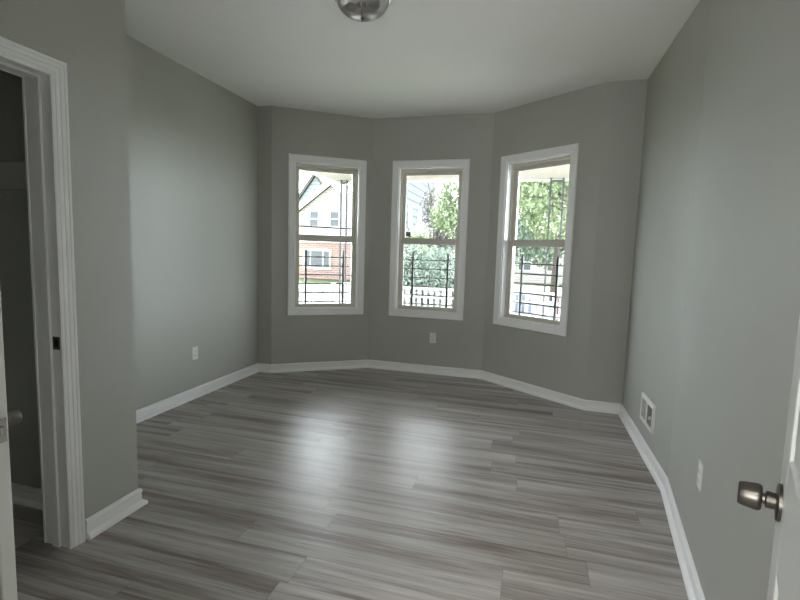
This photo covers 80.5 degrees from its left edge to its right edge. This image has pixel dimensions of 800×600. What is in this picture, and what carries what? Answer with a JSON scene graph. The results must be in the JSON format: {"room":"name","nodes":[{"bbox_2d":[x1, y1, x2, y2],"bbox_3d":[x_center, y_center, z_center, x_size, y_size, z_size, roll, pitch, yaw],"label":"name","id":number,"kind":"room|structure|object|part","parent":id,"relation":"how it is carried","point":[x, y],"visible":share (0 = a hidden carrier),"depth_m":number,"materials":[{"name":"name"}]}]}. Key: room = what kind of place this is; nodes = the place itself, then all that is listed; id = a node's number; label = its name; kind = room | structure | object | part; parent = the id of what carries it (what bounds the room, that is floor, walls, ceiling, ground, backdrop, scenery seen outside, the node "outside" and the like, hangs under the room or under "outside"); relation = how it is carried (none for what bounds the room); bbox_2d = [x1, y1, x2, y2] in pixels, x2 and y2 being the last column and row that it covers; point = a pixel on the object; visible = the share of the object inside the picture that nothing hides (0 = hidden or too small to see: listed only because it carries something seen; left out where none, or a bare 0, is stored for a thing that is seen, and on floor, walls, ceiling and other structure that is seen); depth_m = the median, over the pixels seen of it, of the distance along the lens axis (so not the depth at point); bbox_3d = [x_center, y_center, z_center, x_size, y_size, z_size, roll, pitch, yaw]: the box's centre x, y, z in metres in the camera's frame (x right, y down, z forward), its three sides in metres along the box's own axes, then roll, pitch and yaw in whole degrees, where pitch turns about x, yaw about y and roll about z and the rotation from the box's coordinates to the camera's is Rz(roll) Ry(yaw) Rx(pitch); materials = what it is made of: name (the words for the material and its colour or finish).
{"room":"empty bedroom","nodes":[
{"label":"empty bedroom","id":0,"kind":"room"},
{"bbox_2d":[0,70,40,488],"bbox_3d":[-1.885,-0.360,2.421,0.819,2.855,0.163,3,6,15],"label":"wall","id":1,"kind":"structure","parent":0,"point":[15,266],"depth_m":2.38,"materials":[{"name":"grey paint"}]},
{"bbox_2d":[0,162,26,189],"bbox_3d":[-1.916,-0.606,2.312,0.789,0.130,0.020,3,6,15],"label":"cleat","id":2,"kind":"object","parent":1,"relation":"attached to","point":[12,174],"visible":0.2,"depth_m":2.29,"materials":[{"name":"paint"}]},
{"bbox_2d":[11,482,41,509],"bbox_3d":[-1.953,1.022,2.467,0.819,0.092,0.032,3,6,15],"label":"baseboard","id":3,"kind":"structure","parent":1,"relation":"attached to","point":[23,495],"depth_m":2.46,"materials":[{"name":"white paint"}]},
{"bbox_2d":[0,0,137,518],"bbox_3d":[-1.627,-0.267,1.578,0.135,2.855,1.658,3,6,15],"label":"wall","id":4,"kind":"structure","parent":0,"point":[89,36],"depth_m":2.19,"materials":[{"name":"grey paint"}]},
{"bbox_2d":[0,289,22,599],"bbox_3d":[-1.283,0.189,1.191,0.759,2.023,0.162,3,6,15],"label":"door","id":5,"kind":"structure","parent":4,"relation":"in","point":[10,418],"depth_m":1.12,"materials":[{"name":"white paint"}]},
{"bbox_3d":[-0.929,0.305,1.102,0.002,0.058,0.025,3,6,15],"label":"latch plate","id":6,"kind":"part","parent":5,"relation":"part of","materials":[{"name":"silver metal"}]},
{"bbox_3d":[-0.975,0.296,1.168,0.048,0.048,0.058,3,6,15],"label":"knob","id":7,"kind":"part","parent":5,"relation":"part of","materials":[{"name":"silver metal"}]},
{"bbox_2d":[0,36,85,548],"bbox_3d":[-1.624,0.098,1.667,0.175,2.111,0.907,3,6,15],"label":"door frame","id":8,"kind":"structure","parent":4,"relation":"attached to","point":[44,77],"depth_m":2.03,"materials":[{"name":"white paint"}]},
{"bbox_3d":[-1.698,0.094,1.688,0.020,2.111,0.907,3,6,15],"label":"casing","id":9,"kind":"part","parent":8,"relation":"part of","materials":[{"name":"white paint"}]},
{"bbox_3d":[-1.477,0.186,2.037,0.046,0.056,0.002,3,6,15],"label":"strike plate","id":10,"kind":"part","parent":8,"relation":"part of","materials":[{"name":"black metal"}]},
{"bbox_2d":[85,488,147,539],"bbox_3d":[-1.402,1.050,2.357,0.032,0.092,0.342,3,6,15],"label":"baseboard","id":11,"kind":"structure","parent":4,"relation":"attached to","point":[115,512],"depth_m":2.33,"materials":[{"name":"white paint"}]},
{"bbox_2d":[126,35,257,409],"bbox_3d":[-2.237,-0.432,3.019,0.184,2.855,4.482,3,6,15],"label":"wall","id":12,"kind":"structure","parent":0,"point":[193,141],"depth_m":4.09,"materials":[{"name":"grey paint"}]},
{"bbox_2d":[192,346,197,359],"bbox_3d":[-1.847,0.480,4.265,0.009,0.116,0.072,3,6,15],"label":"wall outlet","id":13,"kind":"object","parent":12,"relation":"attached to","point":[194,349],"visible":1,"depth_m":4.26,"materials":[{"name":"white plastic"}]},
{"bbox_2d":[136,363,258,423],"bbox_3d":[-1.927,0.866,4.011,0.032,0.092,2.644,3,6,15],"label":"baseboard","id":14,"kind":"structure","parent":12,"relation":"attached to","point":[154,409],"depth_m":4.23,"materials":[{"name":"white paint"}]},
{"bbox_2d":[258,106,271,363],"bbox_3d":[-1.528,-0.635,5.232,0.346,2.855,0.181,3,6,15],"label":"wall","id":15,"kind":"structure","parent":0,"point":[264,112],"depth_m":5.11,"materials":[{"name":"grey paint"}]},
{"bbox_2d":[258,363,270,372],"bbox_3d":[-1.506,0.754,5.245,0.176,0.092,0.034,3,6,15],"label":"baseboard","id":16,"kind":"structure","parent":15,"relation":"attached to","point":[262,367],"depth_m":5.24,"materials":[{"name":"white paint"}]},
{"bbox_2d":[271,106,372,363],"bbox_3d":[-0.867,-0.630,5.380,1.164,2.855,0.180,0,6,-20],"label":"wall","id":17,"kind":"structure","parent":0,"point":[296,338],"depth_m":5.24,"materials":[{"name":"grey paint"}]},
{"bbox_2d":[271,359,367,372],"bbox_3d":[-0.904,0.755,5.409,1.117,0.092,0.032,0,6,-20],"label":"baseboard","id":18,"kind":"structure","parent":17,"relation":"attached to","point":[349,364],"depth_m":5.40,"materials":[{"name":"white paint"}]},
{"bbox_2d":[288,153,366,315],"bbox_3d":[-0.839,-0.710,5.371,0.864,1.750,0.199,0,6,-20],"label":"window","id":19,"kind":"structure","parent":17,"relation":"in","point":[357,169],"depth_m":5.33,"materials":[{"name":"white paint"}]},
{"bbox_2d":[299,249,350,302],"bbox_3d":[-0.888,-0.236,5.517,0.852,0.693,0.022,0,6,-20],"label":"guard","id":20,"kind":"object","parent":19,"relation":"attached to","point":[305,265],"visible":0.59,"depth_m":5.51,"materials":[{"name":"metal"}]},
{"bbox_3d":[-1.087,-0.252,5.444,0.024,0.658,0.022,0,6,-20],"label":"post","id":21,"kind":"part","parent":20,"relation":"part of","materials":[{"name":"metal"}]},
{"bbox_3d":[-0.677,-0.255,5.590,0.024,0.658,0.022,0,6,-20],"label":"post","id":22,"kind":"part","parent":20,"relation":"part of","materials":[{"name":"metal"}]},
{"bbox_2d":[299,225,350,229],"bbox_3d":[-0.875,-0.840,5.471,0.840,0.027,0.018,0,6,-20],"label":"rod","id":23,"kind":"object","parent":19,"relation":"attached to","point":[299,225],"visible":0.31,"depth_m":5.46,"materials":[{"name":"metal"}]},
{"bbox_3d":[-0.855,-0.323,5.422,0.676,0.786,0.030,0,6,-20],"label":"sash","id":24,"kind":"part","parent":19,"relation":"part of","materials":[{"name":"beige plastic"}]},
{"bbox_3d":[-0.843,-1.088,5.375,0.676,0.788,0.028,0,6,-20],"label":"sash","id":25,"kind":"part","parent":19,"relation":"part of","materials":[{"name":"clear glass"}]},
{"bbox_2d":[12,368,687,599],"bbox_3d":[-0.733,1.272,1.419,3.880,0.120,8.500,3,6,15],"label":"floor","id":26,"kind":"structure","parent":0,"point":[356,483],"depth_m":2.57,"materials":[{"name":"grey laminate"}]},
{"bbox_2d":[125,0,699,118],"bbox_3d":[-0.643,-1.687,1.119,3.880,0.120,8.500,3,6,15],"label":"ceiling","id":27,"kind":"structure","parent":0,"point":[420,57],"depth_m":3.45,"materials":[{"name":"white paint"}]},
{"bbox_2d":[335,0,390,21],"bbox_3d":[-0.219,-1.702,2.755,0.334,0.155,0.334,3,6,15],"label":"ceiling light","id":28,"kind":"object","parent":27,"relation":"attached to","point":[356,10],"visible":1,"depth_m":2.71,"materials":[{"name":"silver metal"}]},
{"bbox_2d":[368,113,493,369],"bbox_3d":[0.329,-0.594,5.380,1.456,2.855,0.180,3,6,15],"label":"wall","id":29,"kind":"structure","parent":0,"point":[459,344],"depth_m":5.27,"materials":[{"name":"grey paint"}]},
{"bbox_2d":[368,360,481,378],"bbox_3d":[0.258,0.790,5.418,1.340,0.092,0.032,3,6,15],"label":"baseboard","id":30,"kind":"structure","parent":29,"relation":"attached to","point":[397,366],"depth_m":5.41,"materials":[{"name":"white paint"}]},
{"bbox_2d":[388,159,469,320],"bbox_3d":[0.334,-0.673,5.361,0.864,1.750,0.199,3,6,15],"label":"window","id":31,"kind":"structure","parent":29,"relation":"in","point":[461,167],"depth_m":5.33,"materials":[{"name":"white paint"}]},
{"bbox_2d":[403,253,454,307],"bbox_3d":[0.347,-0.198,5.509,0.852,0.693,0.022,3,6,15],"label":"guard","id":32,"kind":"object","parent":31,"relation":"attached to","point":[447,270],"visible":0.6,"depth_m":5.51,"materials":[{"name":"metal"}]},
{"bbox_3d":[0.147,-0.227,5.563,0.024,0.658,0.022,3,6,15],"label":"post","id":33,"kind":"part","parent":32,"relation":"part of","materials":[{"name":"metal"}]},
{"bbox_3d":[0.544,-0.204,5.453,0.024,0.658,0.022,3,6,15],"label":"post","id":34,"kind":"part","parent":32,"relation":"part of","materials":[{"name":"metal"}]},
{"bbox_3d":[0.326,-0.287,5.412,0.676,0.786,0.030,3,6,15],"label":"sash","id":35,"kind":"part","parent":31,"relation":"part of","materials":[{"name":"beige plastic"}]},
{"bbox_3d":[0.358,-1.050,5.366,0.676,0.788,0.028,3,6,15],"label":"sash","id":36,"kind":"part","parent":31,"relation":"part of","materials":[{"name":"clear glass"}]},
{"bbox_2d":[430,333,435,342],"bbox_3d":[0.372,0.429,5.364,0.072,0.116,0.009,3,6,15],"label":"wall outlet","id":37,"kind":"object","parent":29,"relation":"attached to","point":[432,335],"visible":1,"depth_m":5.36,"materials":[{"name":"white plastic"}]},
{"bbox_2d":[482,82,606,398],"bbox_3d":[1.381,-0.494,4.710,0.180,2.855,1.296,-3,7,-38],"label":"wall","id":38,"kind":"structure","parent":0,"point":[557,363],"depth_m":4.43,"materials":[{"name":"grey paint"}]},
{"bbox_2d":[480,370,583,409],"bbox_3d":[1.278,0.887,4.758,0.032,0.092,1.247,-3,7,-38],"label":"baseboard","id":39,"kind":"structure","parent":38,"relation":"attached to","point":[558,397],"depth_m":4.68,"materials":[{"name":"white paint"}]},
{"bbox_2d":[493,143,578,336],"bbox_3d":[1.368,-0.576,4.707,0.199,1.750,0.878,-3,7,-38],"label":"window","id":40,"kind":"structure","parent":38,"relation":"in","point":[511,165],"depth_m":4.83,"materials":[{"name":"white paint"}]},
{"bbox_3d":[1.367,-0.189,4.754,0.030,0.786,0.690,-3,7,-38],"label":"sash","id":41,"kind":"part","parent":40,"relation":"part of","materials":[{"name":"beige plastic"}]},
{"bbox_3d":[1.404,-0.578,4.734,0.110,1.607,0.735,-3,7,-38],"label":"frame","id":42,"kind":"part","parent":40,"relation":"part of","materials":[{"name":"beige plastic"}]},
{"bbox_2d":[512,256,562,319],"bbox_3d":[1.435,-0.095,4.819,0.022,0.693,0.852,-3,7,-38],"label":"guard","id":43,"kind":"object","parent":40,"relation":"attached to","point":[522,263],"visible":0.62,"depth_m":4.82,"materials":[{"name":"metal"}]},
{"bbox_3d":[1.284,-0.137,5.010,0.022,0.658,0.024,-3,7,-38],"label":"post","id":44,"kind":"part","parent":43,"relation":"part of","materials":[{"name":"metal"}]},
{"bbox_3d":[1.547,-0.095,4.676,0.022,0.658,0.024,-3,7,-38],"label":"post","id":45,"kind":"part","parent":43,"relation":"part of","materials":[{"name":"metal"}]},
{"bbox_3d":[1.415,-0.951,4.697,0.028,0.788,0.690,-3,7,-38],"label":"sash","id":46,"kind":"part","parent":40,"relation":"part of","materials":[{"name":"clear glass"}]},
{"bbox_2d":[584,79,647,403],"bbox_3d":[1.970,-0.421,4.165,0.493,2.855,0.185,3,6,15],"label":"wall","id":47,"kind":"structure","parent":0,"point":[625,104],"depth_m":4.09,"materials":[{"name":"grey paint"}]},
{"bbox_2d":[583,400,620,413],"bbox_3d":[1.809,0.957,4.229,0.324,0.092,0.032,3,6,16],"label":"baseboard","id":48,"kind":"structure","parent":47,"relation":"attached to","point":[589,405],"depth_m":4.23,"materials":[{"name":"white paint"}]},
{"bbox_2d":[622,0,710,476],"bbox_3d":[1.926,-0.346,3.416,0.186,2.855,1.643,3,6,15],"label":"wall","id":49,"kind":"structure","parent":0,"point":[675,86],"depth_m":3.13,"materials":[{"name":"grey paint"}]},
{"bbox_2d":[618,404,666,489],"bbox_3d":[1.760,1.029,3.504,0.032,0.092,1.455,3,6,15],"label":"baseboard","id":50,"kind":"structure","parent":49,"relation":"attached to","point":[658,474],"depth_m":3.30,"materials":[{"name":"white paint"}]},
{"bbox_2d":[640,392,655,434],"bbox_3d":[1.726,0.788,3.314,0.026,0.197,0.354,3,6,15],"label":"air vent","id":51,"kind":"object","parent":49,"relation":"in","point":[647,409],"visible":1,"depth_m":3.28,"materials":[{"name":"white plastic"}]},
{"bbox_2d":[668,0,799,599],"bbox_3d":[1.171,-0.161,1.363,0.180,2.855,2.779,4,6,23],"label":"wall","id":52,"kind":"structure","parent":0,"point":[741,307],"depth_m":1.64,"materials":[{"name":"grey paint"}]},
{"bbox_2d":[660,477,704,599],"bbox_3d":[1.030,1.206,1.538,0.032,0.092,2.767,4,6,23],"label":"baseboard","id":53,"kind":"structure","parent":52,"relation":"attached to","point":[694,591],"depth_m":2.19,"materials":[{"name":"white paint"}]},
{"bbox_2d":[697,459,703,491],"bbox_3d":[1.271,0.743,2.007,0.009,0.116,0.072,4,6,23],"label":"wall outlet","id":54,"kind":"object","parent":52,"relation":"attached to","point":[700,465],"visible":1,"depth_m":1.99,"materials":[{"name":"white plastic"}]},
{"label":"outside","id":55,"kind":"structure","parent":0,"visible":0},
{"bbox_2d":[299,278,561,302],"bbox_3d":[2.971,-2.840,47.914,100.000,0.100,86.000,3,6,15],"label":"ground","id":56,"kind":"structure","parent":55,"point":[533,288],"depth_m":27.71,"materials":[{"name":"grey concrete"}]},
{"bbox_2d":[299,180,351,279],"bbox_3d":[-3.139,-4.858,34.165,6.200,6.320,9.700,3,6,15],"label":"house","id":57,"kind":"structure","parent":56,"relation":"on","point":[321,207],"depth_m":30.10,"materials":[{"name":"beige"}]},
{"bbox_3d":[-5.478,-5.189,30.242,0.560,0.890,0.015,3,6,15],"label":"pane","id":58,"kind":"part","parent":57,"relation":"part of","materials":[{"name":"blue glass"}]},
{"bbox_3d":[-5.358,-2.637,30.445,1.750,1.040,0.015,3,6,15],"label":"pane","id":59,"kind":"part","parent":57,"relation":"part of","materials":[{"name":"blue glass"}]},
{"bbox_3d":[-4.121,-5.110,29.868,0.580,0.890,0.015,3,6,15],"label":"pane","id":60,"kind":"part","parent":57,"relation":"part of","materials":[{"name":"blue glass"}]},
{"bbox_2d":[299,174,351,202],"bbox_3d":[-6.257,-7.153,44.807,6.100,8.550,8.560,3,6,15],"label":"house","id":61,"kind":"structure","parent":56,"relation":"on","point":[313,182],"depth_m":40.79,"materials":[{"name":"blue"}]},
{"bbox_2d":[404,182,435,246],"bbox_3d":[0.417,-5.248,28.511,2.400,8.450,8.560,3,6,15],"label":"house","id":62,"kind":"structure","parent":56,"relation":"on","point":[415,191],"depth_m":26.92,"materials":[{"name":"white"}]},
{"bbox_3d":[0.585,-4.595,25.844,0.010,1.140,0.540,3,6,15],"label":"pane","id":63,"kind":"part","parent":62,"relation":"part of","materials":[{"name":"white glass"}]},
{"bbox_2d":[404,227,451,265],"bbox_3d":[1.032,-1.460,20.866,3.244,3.474,2.104,3,6,15],"label":"shrub","id":64,"kind":"object","parent":56,"relation":"on","point":[424,233],"visible":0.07,"depth_m":20.65,"materials":[{"name":"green plant"}]},
{"bbox_2d":[403,244,454,307],"bbox_3d":[0.537,-0.162,11.665,2.998,2.815,1.960,1,6,-3],"label":"shrub","id":65,"kind":"object","parent":56,"relation":"on","point":[418,254],"visible":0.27,"depth_m":11.26,"materials":[{"name":"green plant"}]},
{"bbox_2d":[405,215,454,267],"bbox_3d":[1.638,-2.383,23.929,2.400,3.750,3.200,3,6,15],"label":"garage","id":66,"kind":"structure","parent":56,"relation":"on","point":[420,225],"depth_m":22.82,"materials":[{"name":"white"}]},
{"bbox_2d":[514,231,563,283],"bbox_3d":[11.685,-3.945,35.375,7.800,5.150,7.560,3,6,15],"label":"house","id":67,"kind":"structure","parent":56,"relation":"on","point":[534,269],"depth_m":32.66,"materials":[{"name":"beige"}]},
{"bbox_3d":[8.657,-2.640,32.767,0.800,1.100,0.015,3,6,15],"label":"pane","id":68,"kind":"part","parent":67,"relation":"part of","materials":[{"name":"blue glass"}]},
{"bbox_2d":[515,207,563,268],"bbox_3d":[7.589,-3.441,25.705,9.572,5.867,4.327,3,6,15],"label":"tree","id":69,"kind":"object","parent":56,"relation":"on","point":[541,253],"visible":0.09,"depth_m":25.57,"materials":[{"name":"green plant"}]},
{"bbox_2d":[518,183,566,300],"bbox_3d":[6.364,-3.507,19.859,4.290,7.100,3.067,3,6,15],"label":"tree","id":70,"kind":"object","parent":56,"relation":"on","point":[534,216],"visible":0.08,"depth_m":19.79,"materials":[{"name":"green plant"}]},
{"bbox_3d":[1.626,1.111,6.329,6.900,0.350,3.483,3,6,15],"label":"floor","id":71,"kind":"structure","parent":56,"relation":"on","visible":0},
{"bbox_2d":[299,284,335,303],"bbox_3d":[-1.585,0.255,7.200,0.060,0.885,2.910,3,6,15],"label":"porch railing","id":72,"kind":"object","parent":71,"relation":"on","point":[320,287],"visible":0.13,"depth_m":7.91,"materials":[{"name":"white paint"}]},
{"bbox_3d":[-1.572,-0.160,7.158,0.060,0.050,2.910,3,6,15],"label":"rail","id":73,"kind":"part","parent":72,"relation":"part of","materials":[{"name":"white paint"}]},
{"bbox_3d":[-1.577,-0.009,7.173,0.044,0.035,2.910,3,6,15],"label":"rail","id":74,"kind":"part","parent":72,"relation":"part of","materials":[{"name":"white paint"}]},
{"bbox_2d":[338,180,347,302],"bbox_3d":[-1.042,-0.772,8.636,0.118,2.770,0.078,3,6,15],"label":"porch post","id":75,"kind":"object","parent":71,"relation":"on","point":[341,182],"visible":0.57,"depth_m":8.58,"materials":[{"name":"white wood"}]},
{"bbox_2d":[343,284,561,320],"bbox_3d":[2.122,0.309,7.770,6.600,0.885,0.060,3,6,15],"label":"porch railing","id":76,"kind":"object","parent":71,"relation":"on","point":[407,288],"visible":0.07,"depth_m":8.08,"materials":[{"name":"white paint"}]},
{"bbox_3d":[2.130,0.045,7.744,6.600,0.035,0.044,3,6,15],"label":"rail","id":77,"kind":"part","parent":76,"relation":"part of","materials":[{"name":"white paint"}]},
{"bbox_3d":[2.134,-0.106,7.728,6.600,0.050,0.060,3,6,15],"label":"rail","id":78,"kind":"part","parent":76,"relation":"part of","materials":[{"name":"white paint"}]},
{"bbox_2d":[542,178,564,317],"bbox_3d":[2.467,-0.568,7.670,0.218,2.770,0.028,3,6,15],"label":"porch post","id":79,"kind":"object","parent":71,"relation":"on","point":[551,180],"visible":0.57,"depth_m":7.59,"materials":[{"name":"white wood"}]},
{"bbox_3d":[-0.998,-0.136,0.471,3.586,2.855,0.150,3,6,15],"label":"wall","id":80,"kind":"structure","parent":0,"visible":0},
{"bbox_2d":[737,316,799,599],"bbox_3d":[0.492,0.304,0.586,0.162,2.023,0.760,7,8,40],"label":"door","id":81,"kind":"structure","parent":80,"relation":"in","point":[784,576],"depth_m":0.78,"materials":[{"name":"white paint"}]},
{"bbox_3d":[0.648,0.357,0.859,0.058,0.048,0.048,6,7,36],"label":"knob","id":82,"kind":"part","parent":81,"relation":"part of","materials":[{"name":"silver metal"}]},
{"bbox_3d":[0.610,-0.011,0.664,0.032,0.575,0.210,6,7,36],"label":"panel","id":83,"kind":"part","parent":81,"relation":"part of","materials":[{"name":"white paint"}]},
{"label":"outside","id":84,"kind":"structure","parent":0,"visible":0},
{"bbox_2d":[312,165,569,180],"bbox_3d":[1.717,-1.877,6.026,6.900,0.120,3.483,3,6,15],"label":"porch roof","id":85,"kind":"structure","parent":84,"point":[558,172],"depth_m":7.55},
{"bbox_2d":[305,171,568,182],"bbox_3d":[1.738,-1.892,6.156,6.930,0.195,3.280,3,6,15],"label":"fascia","id":86,"kind":"object","parent":85,"relation":"attached to","point":[310,172],"visible":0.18,"depth_m":8.08,"materials":[{"name":"white wood"}]},
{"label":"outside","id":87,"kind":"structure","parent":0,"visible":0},
{"bbox_2d":[307,290,557,320],"bbox_3d":[-5.495,-0.096,17.750,100.000,0.020,7.900,3,6,15],"label":"street","id":88,"kind":"structure","parent":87,"point":[336,294],"depth_m":16.53,"materials":[{"name":"grey asphalt"}]},
{"bbox_2d":[419,182,453,262],"bbox_3d":[1.387,-2.232,17.664,1.436,4.708,1.234,3,6,15],"label":"tree","id":89,"kind":"object","parent":88,"relation":"on","point":[438,235],"visible":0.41,"depth_m":17.50,"materials":[{"name":"green leaves"},{"name":"grey bark"}]},
{"bbox_2d":[429,182,458,264],"bbox_3d":[0.873,-4.693,15.841,5.058,9.939,3.860,3,6,15],"label":"tree","id":90,"kind":"object","parent":88,"relation":"on","point":[451,209],"visible":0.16,"depth_m":14.87,"materials":[{"name":"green plant"}]},
{"bbox_2d":[403,272,535,313],"bbox_3d":[1.743,-0.250,14.087,4.460,1.460,1.824,3,6,15],"label":"car","id":91,"kind":"object","parent":88,"relation":"on","point":[514,289],"visible":0.02,"depth_m":12.80,"materials":[{"name":"blue paint"}]},
{"bbox_2d":[518,181,568,236],"bbox_3d":[5.591,-3.853,12.828,6.184,9.162,5.031,5,7,28],"label":"tree","id":92,"kind":"object","parent":88,"relation":"on","point":[530,197],"visible":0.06,"depth_m":12.26,"materials":[{"name":"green plant"}]},
{"bbox_2d":[557,290,561,313],"bbox_3d":[6.562,0.009,12.966,4.460,1.460,1.824,3,6,15],"label":"car","id":93,"kind":"object","parent":88,"relation":"on","point":[559,291],"visible":0.02,"depth_m":12.79,"materials":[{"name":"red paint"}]}
]}

